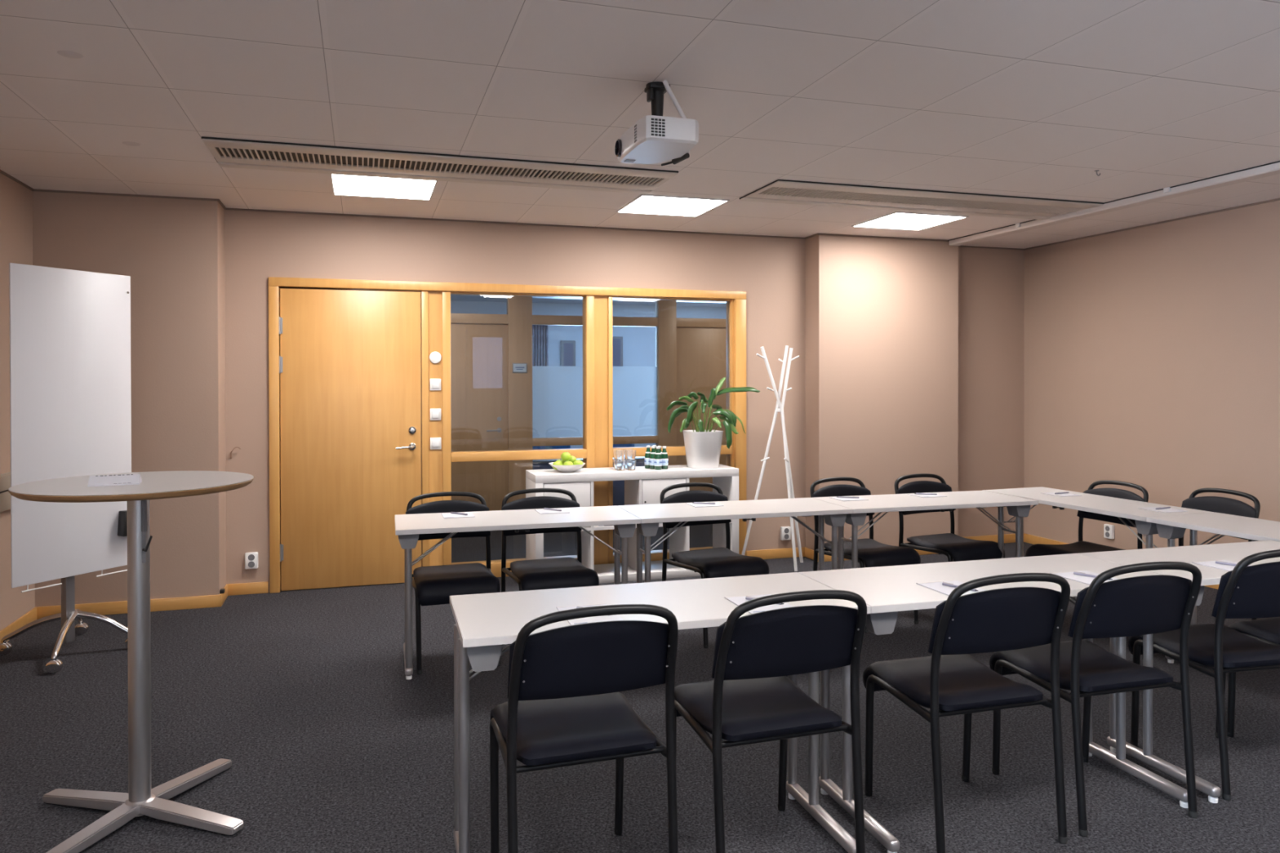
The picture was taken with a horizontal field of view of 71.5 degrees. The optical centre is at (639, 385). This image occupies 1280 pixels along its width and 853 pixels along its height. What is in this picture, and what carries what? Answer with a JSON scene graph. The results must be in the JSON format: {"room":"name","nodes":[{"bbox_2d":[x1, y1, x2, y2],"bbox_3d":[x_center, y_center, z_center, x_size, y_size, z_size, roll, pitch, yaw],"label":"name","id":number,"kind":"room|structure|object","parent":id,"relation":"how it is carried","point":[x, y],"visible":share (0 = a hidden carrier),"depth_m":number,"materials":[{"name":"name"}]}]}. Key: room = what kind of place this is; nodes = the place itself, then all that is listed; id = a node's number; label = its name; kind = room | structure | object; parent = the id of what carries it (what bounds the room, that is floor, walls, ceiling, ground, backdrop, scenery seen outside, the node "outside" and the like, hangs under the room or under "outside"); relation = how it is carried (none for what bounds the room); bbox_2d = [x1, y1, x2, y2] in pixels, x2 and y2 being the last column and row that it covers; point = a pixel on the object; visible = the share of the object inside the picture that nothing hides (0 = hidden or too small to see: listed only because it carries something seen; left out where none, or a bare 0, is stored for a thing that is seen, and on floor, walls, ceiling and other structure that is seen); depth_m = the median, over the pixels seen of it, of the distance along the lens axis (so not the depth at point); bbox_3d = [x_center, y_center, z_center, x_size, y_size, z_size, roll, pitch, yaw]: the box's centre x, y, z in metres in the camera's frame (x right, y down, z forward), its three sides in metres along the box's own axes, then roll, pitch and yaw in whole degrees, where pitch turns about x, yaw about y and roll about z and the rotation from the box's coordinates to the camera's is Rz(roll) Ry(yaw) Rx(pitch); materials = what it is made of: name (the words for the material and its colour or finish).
{"room":"conference room","nodes":[
{"label":"conference room","id":0,"kind":"room"},
{"bbox_2d":[0,173,35,631],"bbox_3d":[-2.424,0.144,1.089,0.120,2.644,9.120,0,0,-17],"label":"wall","id":1,"kind":"structure","parent":0,"point":[15,199],"depth_m":5.06,"materials":[{"name":"paint"}]},
{"bbox_2d":[0,471,10,512],"bbox_3d":[-2.320,0.620,1.061,0.058,0.203,8.600,0,0,-17],"label":"wall trunking","id":2,"kind":"structure","parent":1,"relation":"attached to","point":[5,478],"depth_m":4.88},
{"bbox_2d":[0,607,36,643],"bbox_3d":[-2.372,1.427,1.165,0.014,0.078,9.020,0,0,-17],"label":"baseboard","id":3,"kind":"structure","parent":1,"relation":"attached to","point":[30,616],"depth_m":5.20,"materials":[{"name":"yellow wood"}]},
{"bbox_2d":[32,191,1024,607],"bbox_3d":[-0.208,0.102,6.797,7.750,2.644,0.460,0,0,-17],"label":"wall","id":4,"kind":"structure","parent":0,"point":[910,361],"depth_m":6.84,"materials":[{"name":"paint"}]},
{"bbox_2d":[36,581,268,619],"bbox_3d":[-3.138,1.397,5.806,1.288,0.078,0.324,0,0,-17],"label":"baseboard","id":5,"kind":"structure","parent":4,"relation":"attached to","point":[209,601],"depth_m":5.69,"materials":[{"name":"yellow wood"}]},
{"bbox_2d":[244,551,257,568],"bbox_3d":[-2.667,1.201,6.103,0.082,0.110,0.034,0,0,-17],"label":"wall socket","id":6,"kind":"object","parent":4,"relation":"attached to","point":[251,558],"visible":1,"depth_m":6.09,"materials":[{"name":"white plastic"}]},
{"bbox_2d":[279,288,421,591],"bbox_3d":[-2.043,0.373,6.296,0.959,2.102,0.111,0,0,-17],"label":"door","id":7,"kind":"structure","parent":4,"relation":"in","point":[350,381],"depth_m":6.30,"materials":[{"name":"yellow wood"}]},
{"bbox_2d":[430,408,440,420],"bbox_3d":[-1.492,0.209,6.489,0.080,0.086,0.022,0,0,-17],"label":"light switch","id":8,"kind":"object","parent":4,"relation":"attached to","point":[435,413],"visible":1,"depth_m":6.48,"materials":[{"name":"white plastic"}]},
{"bbox_2d":[430,378,440,390],"bbox_3d":[-1.492,-0.009,6.487,0.080,0.086,0.022,0,0,-17],"label":"light switch","id":9,"kind":"object","parent":4,"relation":"attached to","point":[435,384],"visible":1,"depth_m":6.48,"materials":[{"name":"white plastic"}]},
{"bbox_2d":[429,351,441,363],"bbox_3d":[-1.493,-0.206,6.488,0.088,0.088,0.018,0,0,-17],"label":"round cover","id":10,"kind":"object","parent":4,"relation":"attached to","point":[434,357],"visible":1,"depth_m":6.48,"materials":[{"name":"white plastic"}]},
{"bbox_2d":[430,437,441,449],"bbox_3d":[-1.491,0.422,6.490,0.080,0.086,0.022,0,0,-17],"label":"light switch","id":11,"kind":"object","parent":4,"relation":"attached to","point":[435,442],"visible":1,"depth_m":6.49,"materials":[{"name":"white plastic"}]},
{"bbox_2d":[268,276,746,593],"bbox_3d":[-0.870,0.335,6.731,3.580,2.182,0.155,0,0,-17],"label":"trim","id":12,"kind":"structure","parent":4,"relation":"attached to","point":[275,283],"depth_m":6.45,"materials":[{"name":"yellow wood"}]},
{"bbox_2d":[420,290,733,566],"bbox_3d":[-0.427,0.364,6.875,2.460,2.120,0.125,0,0,-17],"label":"trim","id":13,"kind":"structure","parent":4,"relation":"attached to","point":[435,306],"depth_m":6.82,"materials":[{"name":"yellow wood"}]},
{"bbox_2d":[450,291,732,577],"bbox_3d":[-0.338,0.364,6.902,2.230,2.120,0.125,0,0,-17],"label":"trim","id":14,"kind":"structure","parent":4,"relation":"attached to","point":[579,453],"depth_m":6.74,"materials":[{"name":"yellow wood"}]},
{"bbox_2d":[780,526,791,540],"bbox_3d":[1.198,1.214,7.309,0.082,0.110,0.034,0,0,-17],"label":"wall socket","id":15,"kind":"object","parent":4,"relation":"attached to","point":[785,531],"visible":1,"depth_m":7.29,"materials":[{"name":"white plastic"}]},
{"bbox_2d":[746,533,1015,562],"bbox_3d":[2.196,1.376,7.511,2.716,0.078,0.244,0,0,-17],"label":"baseboard","id":16,"kind":"structure","parent":4,"relation":"attached to","point":[1008,538],"depth_m":7.32,"materials":[{"name":"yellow wood"}]},
{"bbox_2d":[450,300,726,448],"bbox_3d":[-2.103,0.086,12.910,7.730,2.600,0.100,0,0,-17],"label":"wall","id":17,"kind":"structure","parent":0,"point":[638,342],"depth_m":13.40,"materials":[{"name":"paint"}]},
{"bbox_2d":[532,324,547,365],"bbox_3d":[-1.461,0.214,12.951,0.260,2.300,0.066,0,0,-17],"label":"curtain","id":18,"kind":"object","parent":17,"relation":"hanging from","point":[540,332],"visible":0.19,"depth_m":12.93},
{"bbox_2d":[560,340,575,366],"bbox_3d":[-1.062,-0.453,13.140,0.220,0.430,0.034,0,0,-17],"label":"picture frame","id":19,"kind":"object","parent":17,"relation":"attached to","point":[567,347],"visible":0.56,"depth_m":13.12,"materials":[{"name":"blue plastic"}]},
{"bbox_2d":[564,342,573,366],"bbox_3d":[-1.057,-0.453,13.126,0.140,0.350,0.004,0,0,-17],"label":"print","id":20,"kind":"object","parent":19,"relation":"attached to","point":[568,347],"depth_m":13.12},
{"bbox_2d":[612,336,622,366],"bbox_3d":[-0.355,-0.480,13.360,0.200,0.520,0.034,0,0,-17],"label":"picture frame","id":21,"kind":"object","parent":17,"relation":"attached to","point":[617,341],"visible":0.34,"depth_m":13.35,"materials":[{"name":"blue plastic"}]},
{"bbox_2d":[613,338,620,366],"bbox_3d":[-0.351,-0.480,13.346,0.120,0.440,0.004,0,0,-17],"label":"print","id":22,"kind":"object","parent":21,"relation":"attached to","point":[616,342],"depth_m":13.34},
{"bbox_2d":[450,294,726,307],"bbox_3d":[-1.212,-1.226,10.037,7.730,0.060,6.100,0,0,-17],"label":"ceiling","id":23,"kind":"structure","parent":0,"point":[453,297],"depth_m":12.73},
{"bbox_2d":[0,0,1279,248],"bbox_3d":[1.190,-1.221,2.500,7.830,0.064,9.680,0,0,-17],"label":"ceiling","id":24,"kind":"structure","parent":0,"point":[1018,98],"depth_m":3.70,"materials":[{"name":"tile"}]},
{"bbox_2d":[329,173,438,200],"bbox_3d":[-1.553,-1.203,5.385,0.600,0.009,0.600,0,0,-17],"label":"recessed light","id":25,"kind":"object","parent":24,"relation":"in","point":[341,184],"visible":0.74,"depth_m":5.38,"materials":[{"name":"white plastic"}]},
{"bbox_2d":[201,136,678,194],"bbox_3d":[-1.031,-1.196,4.907,2.438,0.018,0.564,0,0,-17],"label":"ceiling vent","id":26,"kind":"object","parent":24,"relation":"in","point":[228,153],"visible":1,"depth_m":4.85,"materials":[{"name":"metal"}]},
{"bbox_2d":[614,80,698,165],"bbox_3d":[0.080,-1.062,3.573,0.286,0.280,0.402,0,0,-17],"label":"projector","id":27,"kind":"object","parent":24,"relation":"hanging from","point":[655,138],"visible":1,"depth_m":3.49,"materials":[{"name":"plastic"}]},
{"bbox_2d":[634,124,636,142],"bbox_3d":[-0.017,-0.978,3.444,0.004,0.065,0.027,0,0,-17],"label":"vent","id":28,"kind":"object","parent":27,"relation":"attached to","point":[635,125],"depth_m":3.44,"materials":[{"name":"grey plastic"}]},
{"bbox_2d":[651,118,665,136],"bbox_3d":[0.068,-0.977,3.361,0.054,0.064,0.003,0,0,-17],"label":"vent","id":29,"kind":"object","parent":27,"relation":"attached to","point":[658,125],"depth_m":3.36,"materials":[{"name":"white plastic"}]},
{"bbox_2d":[615,193,729,217],"bbox_3d":[0.208,-1.210,5.986,0.600,0.009,0.600,0,0,-17],"label":"recessed light","id":30,"kind":"object","parent":24,"relation":"in","point":[651,204],"visible":1,"depth_m":5.95,"materials":[{"name":"white plastic"}]},
{"bbox_2d":[851,211,968,230],"bbox_3d":[1.986,-1.216,6.583,0.600,0.009,0.600,0,0,-17],"label":"recessed light","id":31,"kind":"object","parent":24,"relation":"in","point":[896,220],"visible":1,"depth_m":6.55,"materials":[{"name":"white plastic"}]},
{"bbox_2d":[739,178,1104,219],"bbox_3d":[1.865,-1.207,5.831,2.388,0.018,0.564,0,0,-17],"label":"ceiling vent","id":32,"kind":"object","parent":24,"relation":"in","point":[779,191],"visible":1,"depth_m":5.77,"materials":[{"name":"metal"}]},
{"bbox_2d":[948,160,1279,245],"bbox_3d":[4.000,-1.180,3.183,0.130,0.045,9.070,0,0,-17],"label":"rail","id":33,"kind":"object","parent":24,"relation":"attached to","point":[1272,168],"visible":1,"depth_m":5.68,"materials":[{"name":"white metal"}]},
{"bbox_2d":[0,524,1279,852],"bbox_3d":[0.283,1.463,5.440,7.830,0.060,15.800,0,0,-17],"label":"floor","id":34,"kind":"structure","parent":0,"point":[322,729],"depth_m":3.50,"materials":[{"name":"carpet"}]},
{"bbox_2d":[0,262,131,674],"bbox_3d":[-3.093,0.412,4.787,0.617,2.057,0.658,0,0,25],"label":"whiteboard","id":35,"kind":"object","parent":34,"relation":"on","point":[70,392],"visible":0.82,"depth_m":4.71,"materials":[{"name":"ceramic"}]},
{"bbox_2d":[8,471,253,852],"bbox_3d":[-1.687,0.887,2.994,0.715,1.130,0.715,0,0,-17],"label":"table","id":36,"kind":"object","parent":34,"relation":"on","point":[140,800],"visible":0.88,"depth_m":2.96,"materials":[{"name":"metal"}]},
{"bbox_2d":[87,474,142,486],"bbox_3d":[-1.719,0.307,2.912,0.144,0.030,0.090,0,0,-24],"label":"folded card","id":37,"kind":"object","parent":36,"relation":"on","point":[124,479],"visible":1,"depth_m":2.89,"materials":[{"name":"paper"}]},
{"bbox_2d":[95,474,133,484],"bbox_3d":[-1.712,0.305,2.892,0.106,0.026,0.042,0,0,-24],"label":"print","id":38,"kind":"object","parent":37,"relation":"on","point":[124,478],"depth_m":2.89},
{"bbox_2d":[405,491,500,674],"bbox_3d":[-0.997,1.019,4.736,0.467,0.844,0.565,0,0,-19],"label":"chair","id":39,"kind":"object","parent":34,"relation":"on","point":[432,585],"visible":0.72,"depth_m":4.68,"materials":[{"name":"black fabric"}]},
{"bbox_2d":[395,505,640,679],"bbox_3d":[-0.658,1.064,4.694,1.223,0.750,0.551,0,0,-16],"label":"folding table","id":40,"kind":"object","parent":34,"relation":"on","point":[408,527],"visible":0.73,"depth_m":4.54,"materials":[{"name":"laminate"}]},
{"bbox_2d":[441,511,475,518],"bbox_3d":[-0.967,0.687,4.721,0.160,0.004,0.171,0,0,-17],"label":"notepad","id":41,"kind":"object","parent":40,"relation":"on","point":[446,515],"visible":0.9,"depth_m":4.70,"materials":[{"name":"paper"}]},
{"bbox_2d":[534,507,569,514],"bbox_3d":[-0.482,0.685,4.862,0.160,0.004,0.171,0,0,-17],"label":"notepad","id":42,"kind":"object","parent":40,"relation":"on","point":[541,511],"visible":0.95,"depth_m":4.84,"materials":[{"name":"paper"}]},
{"bbox_2d":[501,488,599,592],"bbox_3d":[-0.497,1.017,4.891,0.467,0.844,0.565,0,0,-19],"label":"chair","id":43,"kind":"object","parent":34,"relation":"on","point":[559,572],"visible":0.74,"depth_m":4.96,"materials":[{"name":"black fabric"}]},
{"bbox_2d":[532,445,570,449],"bbox_3d":[-1.164,0.972,10.307,0.660,0.859,0.601,0,0,-29],"label":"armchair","id":44,"kind":"object","parent":34,"relation":"on","point":[540,446],"visible":0.02,"depth_m":10.06,"materials":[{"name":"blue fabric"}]},
{"bbox_2d":[489,604,678,852],"bbox_3d":[-0.185,1.014,2.587,0.474,0.879,0.565,0,0,-18],"label":"chair","id":45,"kind":"object","parent":34,"relation":"on","point":[566,706],"visible":1,"depth_m":2.41,"materials":[{"name":"black fabric"}]},
{"bbox_2d":[532,456,648,506],"bbox_3d":[-0.586,1.093,9.617,1.340,0.625,0.424,0,0,-17],"label":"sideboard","id":46,"kind":"object","parent":34,"relation":"on","point":[618,486],"visible":0.04,"depth_m":9.50,"materials":[{"name":"wood"}]},
{"bbox_2d":[613,444,634,447],"bbox_3d":[-0.344,0.969,10.668,0.660,0.859,0.601,0,0,0],"label":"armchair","id":47,"kind":"object","parent":34,"relation":"on","point":[614,445],"visible":0.02,"depth_m":10.38,"materials":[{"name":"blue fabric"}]},
{"bbox_2d":[525,463,738,583],"bbox_3d":[-0.050,1.026,6.681,1.556,0.797,0.407,0,0,-17],"label":"sideboard","id":48,"kind":"object","parent":34,"relation":"on","point":[637,491],"visible":0.55,"depth_m":6.56,"materials":[{"name":"white laminate"}]},
{"bbox_2d":[548,462,585,472],"bbox_3d":[-0.535,0.599,6.510,0.260,0.060,0.260,0,0,-17],"label":"fruit bowl","id":49,"kind":"object","parent":48,"relation":"on","point":[563,468],"visible":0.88,"depth_m":6.42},
{"bbox_2d":[552,460,562,470],"bbox_3d":[-0.600,0.574,6.453,0.074,0.075,0.074,0,0,-33],"label":"apple","id":50,"kind":"object","parent":49,"relation":"in","point":[556,463],"visible":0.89,"depth_m":6.43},
{"bbox_2d":[560,452,570,461],"bbox_3d":[-0.542,0.519,6.506,0.075,0.071,0.073,0,0,3],"label":"apple","id":51,"kind":"object","parent":49,"relation":"in","point":[565,456],"visible":0.99,"depth_m":6.48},
{"bbox_2d":[616,460,626,471],"bbox_3d":[-0.141,0.591,6.590,0.074,0.074,0.074,0,0,-17],"label":"tumbler","id":52,"kind":"object","parent":48,"relation":"on","point":[620,464],"visible":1,"depth_m":6.56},
{"bbox_2d":[616,449,626,460],"bbox_3d":[-0.141,0.515,6.590,0.074,0.074,0.074,0,0,-17],"label":"tumbler","id":53,"kind":"object","parent":52,"relation":"on","point":[620,454],"visible":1,"depth_m":6.56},
{"bbox_2d":[626,459,635,470],"bbox_3d":[-0.065,0.591,6.614,0.074,0.074,0.074,0,0,-17],"label":"tumbler","id":54,"kind":"object","parent":48,"relation":"on","point":[631,464],"visible":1,"depth_m":6.59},
{"bbox_2d":[626,449,635,460],"bbox_3d":[-0.065,0.515,6.614,0.074,0.074,0.074,0,0,-17],"label":"tumbler","id":55,"kind":"object","parent":54,"relation":"on","point":[631,454],"visible":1,"depth_m":6.59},
{"bbox_2d":[644,445,650,468],"bbox_3d":[0.063,0.541,6.744,0.059,0.172,0.059,0,0,-3],"label":"water bottle","id":56,"kind":"object","parent":48,"relation":"on","point":[647,453],"visible":0.84,"depth_m":6.72,"materials":[{"name":"green glass"}]},
{"bbox_2d":[648,445,655,469],"bbox_3d":[0.100,0.541,6.696,0.058,0.172,0.058,0,0,5],"label":"water bottle","id":57,"kind":"object","parent":48,"relation":"on","point":[651,460],"visible":0.84,"depth_m":6.67,"materials":[{"name":"green glass"}]},
{"bbox_2d":[654,446,662,470],"bbox_3d":[0.136,0.541,6.649,0.059,0.172,0.059,0,0,-17],"label":"water bottle","id":58,"kind":"object","parent":48,"relation":"on","point":[658,457],"visible":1,"depth_m":6.63,"materials":[{"name":"green glass"}]},
{"bbox_2d":[661,446,668,469],"bbox_3d":[0.184,0.541,6.685,0.059,0.172,0.059,0,0,37],"label":"water bottle","id":59,"kind":"object","parent":48,"relation":"on","point":[664,455],"visible":0.94,"depth_m":6.66,"materials":[{"name":"green glass"}]},
{"bbox_2d":[666,377,759,468],"bbox_3d":[0.560,0.280,6.840,0.769,0.691,0.309,0,0,-17],"label":"potted plant","id":60,"kind":"object","parent":48,"relation":"on","point":[703,446],"visible":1,"depth_m":6.73,"materials":[{"name":"green plant"}]},
{"bbox_2d":[449,572,871,852],"bbox_3d":[0.064,1.076,2.841,1.275,0.750,0.636,0,0,-16],"label":"folding table","id":61,"kind":"object","parent":34,"relation":"on","point":[485,624],"visible":0.76,"depth_m":2.84,"materials":[{"name":"laminate"}]},
{"bbox_2d":[555,603,623,625],"bbox_3d":[-0.155,0.700,2.722,0.160,0.004,0.221,0,0,-17],"label":"notepad","id":62,"kind":"object","parent":61,"relation":"on","point":[614,617],"visible":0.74,"depth_m":2.67,"materials":[{"name":"paper"}]},
{"bbox_2d":[724,593,793,613],"bbox_3d":[0.387,0.698,2.849,0.160,0.004,0.221,0,0,-17],"label":"notepad","id":63,"kind":"object","parent":61,"relation":"on","point":[737,600],"visible":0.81,"depth_m":2.85,"materials":[{"name":"paper"}]},
{"bbox_2d":[659,482,768,648],"bbox_3d":[0.427,1.013,5.169,0.467,0.844,0.565,0,0,-27],"label":"chair","id":64,"kind":"object","parent":34,"relation":"on","point":[715,562],"visible":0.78,"depth_m":5.20,"materials":[{"name":"black fabric"}]},
{"bbox_2d":[617,497,853,582],"bbox_3d":[0.519,1.060,5.027,1.220,0.750,0.551,0,0,-16],"label":"folding table","id":65,"kind":"object","parent":34,"relation":"on","point":[650,515],"visible":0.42,"depth_m":4.91,"materials":[{"name":"laminate"}]},
{"bbox_2d":[684,502,724,507],"bbox_3d":[0.369,0.682,5.106,0.170,0.004,0.171,0,0,-17],"label":"notepad","id":66,"kind":"object","parent":65,"relation":"on","point":[696,505],"visible":0.83,"depth_m":5.08,"materials":[{"name":"paper"}]},
{"bbox_2d":[667,590,866,852],"bbox_3d":[0.370,1.012,2.744,0.474,0.879,0.565,0,0,-18],"label":"chair","id":67,"kind":"object","parent":34,"relation":"on","point":[750,699],"visible":0.98,"depth_m":2.56,"materials":[{"name":"black fabric"}]},
{"bbox_2d":[741,345,803,571],"bbox_3d":[1.072,0.554,6.916,0.584,1.740,0.305,0,0,-17],"label":"coat stand","id":68,"kind":"object","parent":34,"relation":"on","point":[788,475],"visible":0.98,"depth_m":6.92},
{"bbox_2d":[809,476,920,632],"bbox_3d":[1.377,1.010,5.465,0.467,0.844,0.565,0,0,-26],"label":"chair","id":69,"kind":"object","parent":34,"relation":"on","point":[871,553],"visible":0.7,"depth_m":5.47,"materials":[{"name":"black fabric"}]},
{"bbox_2d":[812,490,1038,569],"bbox_3d":[1.695,1.056,5.359,1.220,0.750,0.551,0,0,-16],"label":"folding table","id":70,"kind":"object","parent":34,"relation":"on","point":[1018,507],"visible":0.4,"depth_m":5.20,"materials":[{"name":"laminate"}]},
{"bbox_2d":[829,497,868,501],"bbox_3d":[1.256,0.679,5.351,0.170,0.004,0.171,0,0,-17],"label":"notepad","id":71,"kind":"object","parent":70,"relation":"on","point":[835,498],"visible":0.86,"depth_m":5.32,"materials":[{"name":"paper"}]},
{"bbox_2d":[906,493,946,497],"bbox_3d":[1.775,0.677,5.503,0.170,0.004,0.171,0,0,-17],"label":"notepad","id":72,"kind":"object","parent":70,"relation":"on","point":[913,494],"visible":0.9,"depth_m":5.46,"materials":[{"name":"paper"}]},
{"bbox_2d":[894,473,1004,562],"bbox_3d":[1.961,1.008,5.658,0.467,0.844,0.565,0,0,-25],"label":"chair","id":73,"kind":"object","parent":34,"relation":"on","point":[956,548],"visible":0.74,"depth_m":5.67,"materials":[{"name":"black fabric"}]},
{"bbox_2d":[862,573,1070,852],"bbox_3d":[1.067,1.010,2.967,0.474,0.879,0.565,0,0,-16],"label":"chair","id":74,"kind":"object","parent":34,"relation":"on","point":[952,682],"visible":1,"depth_m":2.79,"materials":[{"name":"black fabric"}]},
{"bbox_2d":[797,553,1187,852],"bbox_3d":[1.284,1.071,3.193,1.265,0.750,0.636,0,0,-16],"label":"folding table","id":75,"kind":"object","parent":34,"relation":"on","point":[889,590],"visible":0.61,"depth_m":3.15,"materials":[{"name":"laminate"}]},
{"bbox_2d":[915,579,986,595],"bbox_3d":[1.083,0.695,3.035,0.160,0.004,0.241,0,0,-17],"label":"notepad","id":76,"kind":"object","parent":75,"relation":"on","point":[937,586],"visible":0.5,"depth_m":3.07,"materials":[{"name":"paper"}]},
{"bbox_2d":[942,582,977,591],"bbox_3d":[1.095,0.688,3.040,0.009,0.010,0.134,0,0,-39],"label":"pen","id":77,"kind":"object","parent":76,"relation":"on","point":[943,583],"visible":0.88,"depth_m":3.06,"materials":[{"name":"silver metal"}]},
{"bbox_2d":[1049,569,1119,585],"bbox_3d":[1.623,0.693,3.203,0.160,0.004,0.221,0,0,-17],"label":"notepad","id":78,"kind":"object","parent":75,"relation":"on","point":[1068,575],"visible":0.5,"depth_m":3.22,"materials":[{"name":"paper"}]},
{"bbox_2d":[1073,571,1112,579],"bbox_3d":[1.635,0.686,3.208,0.009,0.010,0.134,0,1,-41],"label":"pen","id":79,"kind":"object","parent":78,"relation":"on","point":[1074,572],"visible":0.71,"depth_m":3.23,"materials":[{"name":"silver metal"}]},
{"bbox_2d":[1025,480,1148,556],"bbox_3d":[2.690,1.008,5.366,0.565,0.844,0.467,0,0,-19],"label":"chair","id":80,"kind":"object","parent":34,"relation":"on","point":[1081,546],"visible":0.4,"depth_m":5.40,"materials":[{"name":"black fabric"}]},
{"bbox_2d":[989,561,1201,837],"bbox_3d":[1.582,1.008,3.133,0.474,0.879,0.565,0,0,-16],"label":"chair","id":81,"kind":"object","parent":34,"relation":"on","point":[1137,606],"visible":0.95,"depth_m":2.95,"materials":[{"name":"black fabric"}]},
{"bbox_2d":[982,487,1213,557],"bbox_3d":[2.687,1.055,5.295,0.554,0.750,1.212,0,0,-20],"label":"folding table","id":82,"kind":"object","parent":34,"relation":"on","point":[1119,508],"visible":0.37,"depth_m":5.11,"materials":[{"name":"laminate"}]},
{"bbox_2d":[1040,492,1080,497],"bbox_3d":[2.623,0.676,5.536,0.161,0.004,0.170,0,0,-17],"label":"notepad","id":83,"kind":"object","parent":82,"relation":"on","point":[1046,493],"visible":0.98,"depth_m":5.52,"materials":[{"name":"paper"}]},
{"bbox_2d":[1137,506,1187,512],"bbox_3d":[2.869,0.680,4.880,0.161,0.004,0.170,0,0,-17],"label":"notepad","id":84,"kind":"object","parent":82,"relation":"on","point":[1153,508],"visible":1,"depth_m":4.86,"materials":[{"name":"paper"}]},
{"bbox_2d":[1077,540,1279,803],"bbox_3d":[2.396,1.067,3.515,1.050,0.750,0.636,0,0,-16],"label":"folding table","id":85,"kind":"object","parent":34,"relation":"on","point":[1232,552],"visible":0.61,"depth_m":3.49,"materials":[{"name":"laminate"}]},
{"bbox_2d":[1191,559,1249,571],"bbox_3d":[2.265,0.691,3.393,0.160,0.004,0.221,0,0,-17],"label":"notepad","id":86,"kind":"object","parent":85,"relation":"on","point":[1211,563],"visible":0.55,"depth_m":3.43,"materials":[{"name":"paper"}]},
{"bbox_2d":[1215,560,1249,566],"bbox_3d":[2.278,0.684,3.398,0.009,0.010,0.134,0,1,-41],"label":"pen","id":87,"kind":"object","parent":86,"relation":"on","point":[1216,562],"visible":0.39,"depth_m":3.42,"materials":[{"name":"silver metal"}]},
{"bbox_2d":[1127,549,1279,800],"bbox_3d":[2.224,1.005,3.364,0.474,0.879,0.565,0,0,-12],"label":"chair","id":88,"kind":"object","parent":34,"relation":"on","point":[1244,592],"visible":0.88,"depth_m":3.15,"materials":[{"name":"black fabric"}]},
{"bbox_2d":[1146,512,1279,663],"bbox_3d":[3.094,1.062,4.179,0.554,0.750,1.157,0,0,-20],"label":"folding table","id":89,"kind":"object","parent":34,"relation":"on","point":[1172,527],"visible":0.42,"depth_m":4.49,"materials":[{"name":"laminate"}]},
{"bbox_2d":[1178,488,1260,619],"bbox_3d":[3.073,1.010,4.976,0.565,0.844,0.467,0,0,-16],"label":"chair","id":90,"kind":"object","parent":34,"relation":"on","point":[1225,505],"visible":0.2,"depth_m":5.03,"materials":[{"name":"black fabric"}]},
{"bbox_2d":[1226,617,1279,737],"bbox_3d":[2.689,1.004,3.483,0.474,0.879,0.565,0,0,-17],"label":"chair","id":91,"kind":"object","parent":34,"relation":"on","point":[1267,630],"visible":0.59,"depth_m":3.62,"materials":[{"name":"black fabric"}]},
{"bbox_2d":[1023,200,1279,550],"bbox_3d":[3.981,0.097,6.584,0.120,2.644,15.800,0,0,-17],"label":"wall","id":92,"kind":"structure","parent":0,"point":[1152,353],"depth_m":6.69,"materials":[{"name":"paint"}]},
{"bbox_2d":[0,169,1279,250],"bbox_3d":[1.213,-1.187,2.429,7.630,0.012,9.330,0,0,-17],"label":"trim","id":93,"kind":"structure","parent":92,"relation":"attached to","point":[2,172],"depth_m":6.52,"materials":[{"name":"paint"}]},
{"bbox_2d":[1103,524,1114,539],"bbox_3d":[3.745,1.164,7.096,0.034,0.110,0.082,0,0,-17],"label":"wall socket","id":94,"kind":"object","parent":92,"relation":"attached to","point":[1108,530],"visible":1,"depth_m":7.08,"materials":[{"name":"white plastic"}]},
{"bbox_2d":[1023,533,1218,589],"bbox_3d":[4.852,1.399,3.580,0.014,0.078,9.330,0,0,-17],"label":"baseboard","id":95,"kind":"structure","parent":92,"relation":"attached to","point":[1029,539],"depth_m":7.80,"materials":[{"name":"brown wood"}]},
{"bbox_3d":[-0.913,0.110,9.091,7.730,2.600,0.100,0,0,-17],"label":"wall","id":96,"kind":"structure","parent":0,"visible":0},
{"bbox_2d":[450,323,508,511],"bbox_3d":[-1.936,0.396,8.715,1.290,2.025,0.113,0,0,-17],"label":"door","id":97,"kind":"structure","parent":96,"relation":"in","point":[478,351],"depth_m":8.83,"materials":[{"name":"brown wood"}]},
{"bbox_2d":[512,363,527,373],"bbox_3d":[-1.204,-0.179,8.907,0.150,0.100,0.010,0,0,-17],"label":"door sign","id":98,"kind":"object","parent":96,"relation":"attached to","point":[517,367],"visible":1,"depth_m":8.90,"materials":[{"name":"paint"}]},
{"bbox_2d":[532,324,582,438],"bbox_3d":[-0.779,-0.046,9.101,0.668,1.150,0.012,0,0,-17],"label":"window","id":99,"kind":"structure","parent":96,"relation":"in","point":[557,391],"depth_m":9.07,"materials":[{"name":"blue glass"}]},
{"bbox_2d":[450,296,726,502],"bbox_3d":[-0.604,0.109,9.161,4.300,2.600,0.110,0,0,-17],"label":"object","id":100,"kind":"structure","parent":96,"relation":"attached to","point":[519,318],"depth_m":8.97,"materials":[{"name":"brown wood"}]},
{"bbox_2d":[613,325,657,436],"bbox_3d":[-0.111,-0.048,9.309,0.612,1.150,0.012,0,0,-17],"label":"window","id":101,"kind":"structure","parent":96,"relation":"in","point":[634,388],"depth_m":9.32,"materials":[{"name":"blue glass"}]},
{"bbox_2d":[676,327,726,491],"bbox_3d":[0.767,0.386,9.591,0.828,2.025,0.050,0,0,-17],"label":"door","id":102,"kind":"structure","parent":96,"relation":"in","point":[701,352],"depth_m":9.52,"materials":[{"name":"brown wood"}]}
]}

